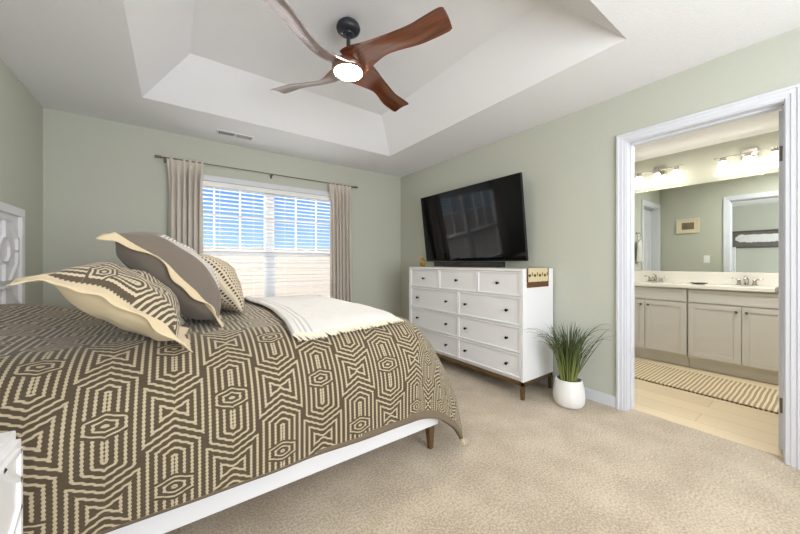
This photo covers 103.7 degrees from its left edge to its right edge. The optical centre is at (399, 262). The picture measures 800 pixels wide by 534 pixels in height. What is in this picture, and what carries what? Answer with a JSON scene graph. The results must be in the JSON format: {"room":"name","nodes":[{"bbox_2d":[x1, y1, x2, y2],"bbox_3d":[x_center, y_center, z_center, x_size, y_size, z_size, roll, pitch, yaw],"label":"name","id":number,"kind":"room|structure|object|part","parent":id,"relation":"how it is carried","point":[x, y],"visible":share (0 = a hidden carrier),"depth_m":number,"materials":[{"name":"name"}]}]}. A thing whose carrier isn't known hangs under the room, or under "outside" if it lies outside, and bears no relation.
{"room":"bedroom","nodes":[
{"label":"bedroom","id":0,"kind":"room"},
{"bbox_2d":[0,58,42,304],"bbox_3d":[-1.458,-0.315,0.369,0.140,2.900,5.500,0,0,-36],"label":"wall","id":1,"kind":"structure","parent":0,"point":[21,114],"depth_m":2.35,"materials":[{"name":"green paint"}]},
{"bbox_2d":[43,108,400,316],"bbox_3d":[-1.538,-0.315,3.783,3.990,2.900,0.140,0,0,-36],"label":"wall","id":2,"kind":"structure","parent":0,"point":[100,176],"depth_m":3.02,"materials":[{"name":"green paint"}]},
{"bbox_2d":[155,155,357,187],"bbox_3d":[-1.484,-1.022,3.681,2.188,0.060,0.088,0,0,-36],"label":"curtain rod","id":3,"kind":"object","parent":2,"relation":"attached to","point":[157,156],"visible":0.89,"depth_m":3.48,"materials":[{"name":"grey metal"}]},
{"bbox_2d":[166,156,203,253],"bbox_3d":[-2.157,0.037,3.167,0.316,2.165,0.090,0,0,-39],"label":"curtain","id":4,"kind":"object","parent":3,"relation":"hanging from","point":[185,226],"visible":0.34,"depth_m":3.15,"materials":[{"name":"beige fabric"}]},
{"bbox_2d":[329,182,351,301],"bbox_3d":[-0.779,0.037,4.148,0.338,2.165,0.099,0,0,-36],"label":"curtain","id":5,"kind":"object","parent":3,"relation":"hanging from","point":[340,196],"visible":0.7,"depth_m":4.14,"materials":[{"name":"beige fabric"}]},
{"bbox_2d":[203,174,329,296],"bbox_3d":[-1.535,-0.157,3.744,1.936,1.543,0.165,0,0,-36],"label":"window","id":6,"kind":"structure","parent":2,"relation":"in","point":[268,291],"depth_m":3.74,"materials":[{"name":"white wood"}]},
{"bbox_3d":[-1.938,-0.478,3.530,0.815,0.743,0.025,0,0,-36],"label":"sash","id":7,"kind":"part","parent":6,"relation":"part of","materials":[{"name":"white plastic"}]},
{"bbox_3d":[-1.920,0.183,3.505,0.815,0.644,0.026,0,0,-36],"label":"sash","id":8,"kind":"part","parent":6,"relation":"part of","materials":[{"name":"white plastic"}]},
{"bbox_2d":[203,180,329,295],"bbox_3d":[-1.525,-0.171,3.730,1.768,1.395,0.055,0,0,-36],"label":"window blind","id":9,"kind":"object","parent":6,"relation":"attached to","point":[219,185],"visible":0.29,"depth_m":3.69,"materials":[{"name":"white plastic"}]},
{"bbox_3d":[-1.960,-0.152,3.418,0.002,1.335,0.054,0,0,-36],"label":"ladder cord","id":10,"kind":"part","parent":9,"relation":"part of","materials":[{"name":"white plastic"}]},
{"bbox_3d":[-1.399,-0.152,3.821,0.002,1.335,0.054,0,0,-36],"label":"ladder cord","id":11,"kind":"part","parent":9,"relation":"part of","materials":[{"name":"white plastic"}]},
{"bbox_3d":[-1.509,-0.157,3.708,1.896,1.543,0.016,0,0,-36],"label":"casing","id":12,"kind":"part","parent":6,"relation":"part of","materials":[{"name":"white wood"}]},
{"bbox_3d":[-1.563,-0.168,3.783,1.780,1.405,0.070,0,0,-36],"label":"frame","id":13,"kind":"part","parent":6,"relation":"part of","materials":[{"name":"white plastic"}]},
{"bbox_3d":[-1.210,-0.478,4.051,0.835,0.743,0.025,0,0,-36],"label":"sash","id":14,"kind":"part","parent":6,"relation":"part of","materials":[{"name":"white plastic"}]},
{"bbox_3d":[-1.193,0.183,4.027,0.835,0.644,0.026,0,0,-36],"label":"sash","id":15,"kind":"part","parent":6,"relation":"part of","materials":[{"name":"white plastic"}]},
{"bbox_2d":[0,0,799,176],"bbox_3d":[0.049,-1.535,1.450,3.850,0.460,5.780,0,0,-36],"label":"ceiling","id":16,"kind":"structure","parent":0,"point":[503,69],"depth_m":2.25,"materials":[{"name":"white paint"}]},
{"bbox_2d":[216,129,254,140],"bbox_3d":[-1.681,-1.300,3.209,0.340,0.010,0.125,0,0,-36],"label":"ceiling vent","id":17,"kind":"object","parent":16,"relation":"in","point":[218,131],"visible":1,"depth_m":3.20,"materials":[{"name":"white metal"}]},
{"bbox_2d":[262,0,451,111],"bbox_3d":[-0.340,-1.423,2.073,1.095,0.362,1.110,0,0,-15],"label":"ceiling fan","id":18,"kind":"object","parent":16,"relation":"hanging from","point":[355,64],"visible":1,"depth_m":1.94,"materials":[{"name":"brown wood"}]},
{"bbox_3d":[-0.547,-1.304,1.778,0.198,0.083,0.690,0,0,31],"label":"blade","id":19,"kind":"part","parent":18,"relation":"part of","materials":[{"name":"brown wood"}]},
{"bbox_3d":[-0.645,-1.304,2.286,0.690,0.083,0.198,0,0,31],"label":"blade","id":20,"kind":"part","parent":18,"relation":"part of","materials":[{"name":"brown wood"}]},
{"bbox_3d":[-0.136,-1.304,2.384,0.198,0.083,0.690,0,0,31],"label":"blade","id":21,"kind":"part","parent":18,"relation":"part of","materials":[{"name":"brown wood"}]},
{"bbox_3d":[-0.046,-1.304,1.865,0.690,0.083,0.198,0,0,33],"label":"blade","id":22,"kind":"part","parent":18,"relation":"part of","materials":[{"name":"brown wood"}]},
{"bbox_2d":[164,356,799,533],"bbox_3d":[0.930,1.195,2.083,6.020,0.120,5.780,0,0,-36],"label":"floor","id":23,"kind":"structure","parent":0,"point":[536,464],"depth_m":1.66,"materials":[{"name":"beige carpet"}]},
{"bbox_2d":[0,431,22,533],"bbox_3d":[-1.052,0.785,0.458,0.585,0.700,0.530,0,0,-36],"label":"nightstand","id":24,"kind":"object","parent":23,"relation":"on","point":[11,451],"visible":1,"depth_m":0.77,"materials":[{"name":"white paint"}]},
{"bbox_2d":[0,201,437,533],"bbox_3d":[-1.164,0.387,1.992,2.181,1.494,1.835,0,0,-36],"label":"bed","id":25,"kind":"object","parent":23,"relation":"on","point":[12,218],"visible":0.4,"depth_m":1.54,"materials":[{"name":"white paint"}]},
{"bbox_3d":[-2.036,0.338,1.367,0.035,1.395,1.835,0,0,-36],"label":"headboard","id":26,"kind":"part","parent":25,"relation":"part of","materials":[{"name":"white paint"}]},
{"bbox_3d":[-0.641,0.907,1.306,2.130,0.145,0.030,0,0,-36],"label":"rail","id":27,"kind":"part","parent":25,"relation":"part of","materials":[{"name":"white paint"}]},
{"bbox_3d":[0.180,1.056,1.920,0.046,0.155,0.046,0,0,-36],"label":"leg","id":28,"kind":"part","parent":25,"relation":"part of","materials":[{"name":"brown wood"}]},
{"bbox_3d":[-1.157,0.669,1.995,2.095,0.408,1.680,0,0,-36],"label":"mattress","id":29,"kind":"object","parent":25,"relation":"on","visible":0},
{"bbox_2d":[0,300,466,533],"bbox_3d":[-1.033,0.675,2.089,2.424,0.873,1.955,0,0,-36],"label":"duvet","id":30,"kind":"object","parent":29,"relation":"on","point":[117,428],"visible":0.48,"depth_m":1.20,"materials":[{"name":"brown fabric"}]},
{"bbox_2d":[6,262,192,351],"bbox_3d":[-1.156,0.172,1.305,0.475,0.350,0.561,0,0,-36],"label":"euro sham","id":31,"kind":"object","parent":30,"relation":"on","point":[131,300],"visible":1,"depth_m":1.16,"materials":[{"name":"beige fabric"}]},
{"bbox_2d":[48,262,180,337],"bbox_3d":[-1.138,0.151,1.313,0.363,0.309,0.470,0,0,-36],"label":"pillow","id":32,"kind":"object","parent":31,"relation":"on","point":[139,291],"depth_m":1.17,"materials":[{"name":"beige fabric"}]},
{"bbox_2d":[55,285,174,340],"bbox_3d":[-1.141,0.176,1.310,0.354,0.285,0.470,0,0,-36],"label":"pillow","id":33,"kind":"object","parent":31,"relation":"on","point":[155,302],"depth_m":1.17,"materials":[{"name":"beige fabric"}]},
{"bbox_2d":[95,232,223,326],"bbox_3d":[-1.225,0.092,1.662,0.474,0.496,0.603,0,0,-36],"label":"euro sham","id":34,"kind":"object","parent":30,"relation":"on","point":[195,283],"visible":0.83,"depth_m":1.49,"materials":[{"name":"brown fabric"}]},
{"bbox_2d":[115,242,216,319],"bbox_3d":[-1.218,0.084,1.662,0.402,0.426,0.540,0,0,-36],"label":"pillow","id":35,"kind":"object","parent":34,"relation":"on","point":[176,265],"depth_m":1.50,"materials":[{"name":"grey fabric"}]},
{"bbox_2d":[198,254,243,312],"bbox_3d":[-1.207,0.128,2.051,0.312,0.374,0.500,0,0,-36],"label":"cushion","id":36,"kind":"object","parent":30,"relation":"on","point":[232,298],"visible":0.48,"depth_m":1.91,"materials":[{"name":"beige fabric"}]},
{"bbox_2d":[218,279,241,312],"bbox_3d":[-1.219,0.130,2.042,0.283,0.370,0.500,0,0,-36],"label":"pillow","id":37,"kind":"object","parent":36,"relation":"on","point":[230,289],"depth_m":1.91,"materials":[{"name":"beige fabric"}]},
{"bbox_2d":[244,294,403,340],"bbox_3d":[-0.678,0.328,2.322,0.705,0.090,1.650,0,0,-36],"label":"throw blanket","id":38,"kind":"object","parent":30,"relation":"on","point":[310,316],"visible":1,"depth_m":1.84,"materials":[{"name":"beige fabric"}]},
{"bbox_2d":[409,267,552,400],"bbox_3d":[0.741,0.593,3.339,0.482,1.085,1.550,0,0,-36],"label":"dresser","id":39,"kind":"object","parent":23,"relation":"on","point":[477,319],"visible":0.91,"depth_m":2.89,"materials":[{"name":"white paint"}]},
{"bbox_2d":[419,257,426,266],"bbox_3d":[0.286,-0.015,3.893,0.077,0.128,0.091,0,0,-36],"label":"figurine","id":40,"kind":"object","parent":39,"relation":"on","point":[422,263],"visible":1,"depth_m":3.88,"materials":[{"name":"brown metal"}]},
{"bbox_3d":[0.290,0.177,3.631,0.049,0.203,0.495,0,0,-36],"label":"drawer","id":41,"kind":"part","parent":39,"relation":"part of","materials":[{"name":"white paint"}]},
{"bbox_3d":[0.373,0.645,3.515,0.049,0.220,0.780,0,0,-36],"label":"drawer","id":42,"kind":"part","parent":39,"relation":"part of","materials":[{"name":"white paint"}]},
{"bbox_3d":[0.373,0.407,3.515,0.049,0.236,0.780,0,0,-36],"label":"drawer","id":43,"kind":"part","parent":39,"relation":"part of","materials":[{"name":"white paint"}]},
{"bbox_3d":[0.373,0.865,3.515,0.049,0.200,0.780,0,0,-36],"label":"drawer","id":44,"kind":"part","parent":39,"relation":"part of","materials":[{"name":"white paint"}]},
{"bbox_3d":[0.592,0.177,3.209,0.049,0.203,0.527,0,0,-36],"label":"drawer","id":45,"kind":"part","parent":39,"relation":"part of","materials":[{"name":"white paint"}]},
{"bbox_3d":[0.811,0.865,2.904,0.049,0.200,0.708,0,0,-36],"label":"drawer","id":46,"kind":"part","parent":39,"relation":"part of","materials":[{"name":"white paint"}]},
{"bbox_3d":[0.811,0.645,2.904,0.049,0.220,0.708,0,0,-36],"label":"drawer","id":47,"kind":"part","parent":39,"relation":"part of","materials":[{"name":"white paint"}]},
{"bbox_3d":[0.811,0.407,2.904,0.049,0.236,0.708,0,0,-36],"label":"drawer","id":48,"kind":"part","parent":39,"relation":"part of","materials":[{"name":"white paint"}]},
{"bbox_2d":[468,267,519,267],"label":"table runner","id":49,"kind":"object","parent":39,"relation":"on","point":[468,267],"depth_m":3.01,"materials":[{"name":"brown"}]},
{"bbox_2d":[434,262,504,266],"bbox_3d":[0.704,0.016,3.369,0.078,0.056,0.945,0,0,-36],"label":"soundbar","id":50,"kind":"object","parent":49,"relation":"on","point":[436,264],"visible":1,"depth_m":3.28,"materials":[{"name":"black plastic"}]},
{"bbox_3d":[0.748,1.005,3.344,0.454,0.036,1.540,0,0,-36],"label":"frame","id":51,"kind":"part","parent":39,"relation":"part of","materials":[{"name":"wood"}]},
{"bbox_3d":[0.884,0.177,2.802,0.049,0.203,0.458,0,0,-36],"label":"drawer","id":52,"kind":"part","parent":39,"relation":"part of","materials":[{"name":"white paint"}]},
{"bbox_3d":[1.016,1.078,2.604,0.036,0.114,0.036,0,0,-36],"label":"leg","id":53,"kind":"part","parent":39,"relation":"part of","materials":[{"name":"brown wood"}]},
{"bbox_2d":[527,268,548,287],"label":"table runner","id":54,"kind":"object","parent":39,"relation":"on","point":[537,277],"depth_m":2.69,"materials":[{"name":"brown fabric"}]},
{"bbox_3d":[1.363,1.078,2.853,0.036,0.114,0.036,0,0,-36],"label":"leg","id":55,"kind":"part","parent":39,"relation":"part of","materials":[{"name":"brown wood"}]},
{"bbox_2d":[525,322,609,408],"bbox_3d":[1.329,0.804,2.480,0.547,0.663,0.477,0,0,-36],"label":"potted grass","id":56,"kind":"object","parent":23,"relation":"on","point":[568,388],"depth_m":2.47,"materials":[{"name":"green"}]},
{"bbox_2d":[634,286,688,366],"bbox_3d":[3.002,0.705,3.784,0.382,0.860,0.749,0,0,-36],"label":"vanity cabinet","id":57,"kind":"object","parent":23,"relation":"on","point":[660,313],"visible":0.71,"depth_m":3.57,"materials":[{"name":"grey wood"}]},
{"bbox_3d":[2.769,0.713,3.843,0.020,0.564,0.369,0,0,-36],"label":"door","id":58,"kind":"part","parent":57,"relation":"part of","materials":[{"name":"grey wood"}]},
{"bbox_3d":[2.876,0.353,3.693,0.020,0.133,0.739,0,0,-36],"label":"drawer","id":59,"kind":"part","parent":57,"relation":"part of","materials":[{"name":"grey wood"}]},
{"bbox_3d":[2.986,0.713,3.541,0.020,0.564,0.364,0,0,-36],"label":"door","id":60,"kind":"part","parent":57,"relation":"part of","materials":[{"name":"grey wood"}]},
{"bbox_2d":[634,360,778,413],"bbox_3d":[2.782,1.130,2.992,0.650,0.014,1.580,0,0,-36],"label":"bath rug","id":61,"kind":"object","parent":23,"relation":"on","point":[757,397],"visible":0.59,"depth_m":2.85,"materials":[{"name":"beige fabric"}]},
{"bbox_2d":[688,288,778,384],"bbox_3d":[3.455,0.705,3.152,0.382,0.860,0.793,0,0,-36],"label":"vanity cabinet","id":62,"kind":"object","parent":23,"relation":"on","point":[733,333],"visible":0.87,"depth_m":3.10,"materials":[{"name":"grey wood"}]},
{"bbox_2d":[634,271,778,292],"bbox_3d":[3.225,0.187,3.481,0.378,0.174,1.638,0,0,-36],"label":"countertop","id":63,"kind":"structure","parent":62,"relation":"on","point":[674,279],"depth_m":3.40,"materials":[{"name":"white stone"}]},
{"bbox_2d":[644,274,666,281],"bbox_3d":[3.082,0.183,3.810,0.130,0.103,0.228,0,0,-36],"label":"faucet","id":64,"kind":"object","parent":63,"relation":"on","point":[654,276],"visible":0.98,"depth_m":3.82,"materials":[{"name":"silver metal"}]},
{"bbox_2d":[731,276,762,285],"bbox_3d":[3.520,0.183,3.199,0.130,0.103,0.228,0,0,-36],"label":"faucet","id":65,"kind":"object","parent":63,"relation":"on","point":[746,283],"visible":0.98,"depth_m":3.21,"materials":[{"name":"silver metal"}]},
{"bbox_3d":[3.516,0.181,3.196,0.121,0.099,0.032,0,0,-36],"label":"spout","id":66,"kind":"part","parent":65,"relation":"part of","materials":[{"name":"silver metal"}]},
{"bbox_3d":[3.596,0.191,3.162,0.038,0.073,0.078,0,0,-36],"label":"handle","id":67,"kind":"part","parent":65,"relation":"part of","materials":[{"name":"silver metal"}]},
{"bbox_3d":[3.214,0.713,3.222,0.020,0.564,0.388,0,0,-36],"label":"door","id":68,"kind":"part","parent":62,"relation":"part of","materials":[{"name":"grey wood"}]},
{"bbox_3d":[3.329,0.353,3.062,0.020,0.133,0.783,0,0,-36],"label":"drawer","id":69,"kind":"part","parent":62,"relation":"part of","materials":[{"name":"grey wood"}]},
{"bbox_3d":[3.444,0.713,2.902,0.020,0.564,0.389,0,0,-36],"label":"door","id":70,"kind":"part","parent":62,"relation":"part of","materials":[{"name":"grey wood"}]},
{"bbox_2d":[553,375,585,408],"bbox_3d":[1.357,1.031,2.526,0.232,0.208,0.232,0,0,-36],"label":"pot","id":71,"kind":"object","parent":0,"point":[568,392],"depth_m":2.44,"materials":[{"name":"white ceramic"}]},
{"bbox_2d":[401,27,799,395],"bbox_3d":[1.670,-0.315,2.613,0.140,2.900,5.500,0,0,-36],"label":"wall","id":72,"kind":"structure","parent":0,"point":[567,163],"depth_m":2.65,"materials":[{"name":"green paint"}]},
{"bbox_2d":[421,172,528,261],"bbox_3d":[0.774,-0.430,3.561,0.208,0.826,1.455,0,0,-36],"label":"television","id":73,"kind":"object","parent":72,"relation":"attached to","point":[483,221],"visible":0.97,"depth_m":3.37,"materials":[{"name":"black plastic"}]},
{"bbox_2d":[537,378,615,407],"bbox_3d":[0.847,1.091,3.628,0.014,0.088,2.892,0,0,-36],"label":"baseboard","id":74,"kind":"structure","parent":72,"relation":"attached to","point":[603,398],"depth_m":2.56,"materials":[{"name":"white wood"}]},
{"bbox_2d":[616,83,799,468],"bbox_3d":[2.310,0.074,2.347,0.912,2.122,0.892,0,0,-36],"label":"door frame","id":75,"kind":"structure","parent":72,"relation":"in","point":[787,99],"depth_m":1.89,"materials":[{"name":"white wood"}]},
{"bbox_2d":[634,130,778,360],"bbox_3d":[3.765,-0.085,3.175,0.140,2.440,3.050,0,0,-36],"label":"wall","id":76,"kind":"structure","parent":0,"point":[700,166],"depth_m":3.51,"materials":[{"name":"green paint"}]},
{"bbox_2d":[634,165,683,189],"bbox_3d":[3.115,-1.056,3.804,0.183,0.247,0.492,0,0,-36],"label":"vanity light","id":77,"kind":"object","parent":76,"relation":"attached to","point":[659,171],"visible":0.96,"depth_m":3.77,"materials":[{"name":"white glass"}]},
{"bbox_3d":[2.993,-1.005,3.935,0.136,0.144,0.136,0,0,-36],"label":"lamp shade","id":78,"kind":"part","parent":77,"relation":"part of","materials":[{"name":"white glass"}]},
{"bbox_3d":[3.096,-1.005,3.790,0.136,0.144,0.136,0,0,-36],"label":"lamp shade","id":79,"kind":"part","parent":77,"relation":"part of","materials":[{"name":"white glass"}]},
{"bbox_3d":[3.181,-1.120,3.851,0.022,0.120,0.120,0,0,-36],"label":"plate","id":80,"kind":"part","parent":77,"relation":"part of","materials":[{"name":"silver metal"}]},
{"bbox_3d":[3.200,-1.005,3.645,0.136,0.144,0.136,0,0,-36],"label":"lamp shade","id":81,"kind":"part","parent":77,"relation":"part of","materials":[{"name":"white glass"}]},
{"bbox_2d":[634,172,778,272],"bbox_3d":[3.375,-0.405,3.589,0.009,1.005,1.638,0,0,-36],"label":"vanity mirror","id":82,"kind":"object","parent":76,"relation":"attached to","point":[730,225],"visible":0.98,"depth_m":3.49,"materials":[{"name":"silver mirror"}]},
{"bbox_2d":[714,146,778,176],"bbox_3d":[3.547,-1.056,3.202,0.183,0.247,0.492,0,0,-36],"label":"vanity light","id":83,"kind":"object","parent":76,"relation":"attached to","point":[748,156],"visible":0.93,"depth_m":3.19,"materials":[{"name":"white glass"}]},
{"bbox_3d":[3.424,-1.005,3.333,0.136,0.144,0.136,0,0,-36],"label":"lamp shade","id":84,"kind":"part","parent":83,"relation":"part of","materials":[{"name":"white glass"}]},
{"bbox_3d":[3.528,-1.005,3.189,0.136,0.144,0.136,0,0,-36],"label":"lamp shade","id":85,"kind":"part","parent":83,"relation":"part of","materials":[{"name":"white glass"}]},
{"bbox_3d":[3.612,-1.120,3.249,0.022,0.120,0.120,0,0,-36],"label":"plate","id":86,"kind":"part","parent":83,"relation":"part of","materials":[{"name":"silver metal"}]},
{"bbox_3d":[3.631,-1.005,3.044,0.136,0.144,0.136,0,0,-36],"label":"lamp shade","id":87,"kind":"part","parent":83,"relation":"part of","materials":[{"name":"white glass"}]},
{"bbox_2d":[633,408,782,456],"bbox_3d":[2.026,1.135,2.142,0.020,0.007,0.760,0,0,-36],"label":"trim","id":88,"kind":"structure","parent":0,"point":[633,408],"depth_m":2.08,"materials":[{"name":"brown wood"}]},
{"bbox_2d":[634,109,782,161],"bbox_3d":[2.998,-1.355,2.624,2.030,0.100,3.050,0,0,-36],"label":"ceiling","id":89,"kind":"structure","parent":0,"point":[767,122],"depth_m":3.25,"materials":[{"name":"white paint"}]},
{"label":"outside","id":90,"kind":"structure","parent":0,"visible":0},
{"bbox_3d":[-36.153,1.810,50.405,120.000,0.150,115.940,0,0,-36],"label":"ground","id":91,"kind":"structure","parent":90,"visible":0},
{"bbox_2d":[203,246,329,296],"bbox_3d":[-1.147,0.698,8.462,20.000,2.075,0.190,0,0,-36],"label":"fence","id":92,"kind":"object","parent":91,"relation":"on","point":[251,289],"visible":0.02,"depth_m":7.33,"materials":[{"name":"beige"}]}
]}

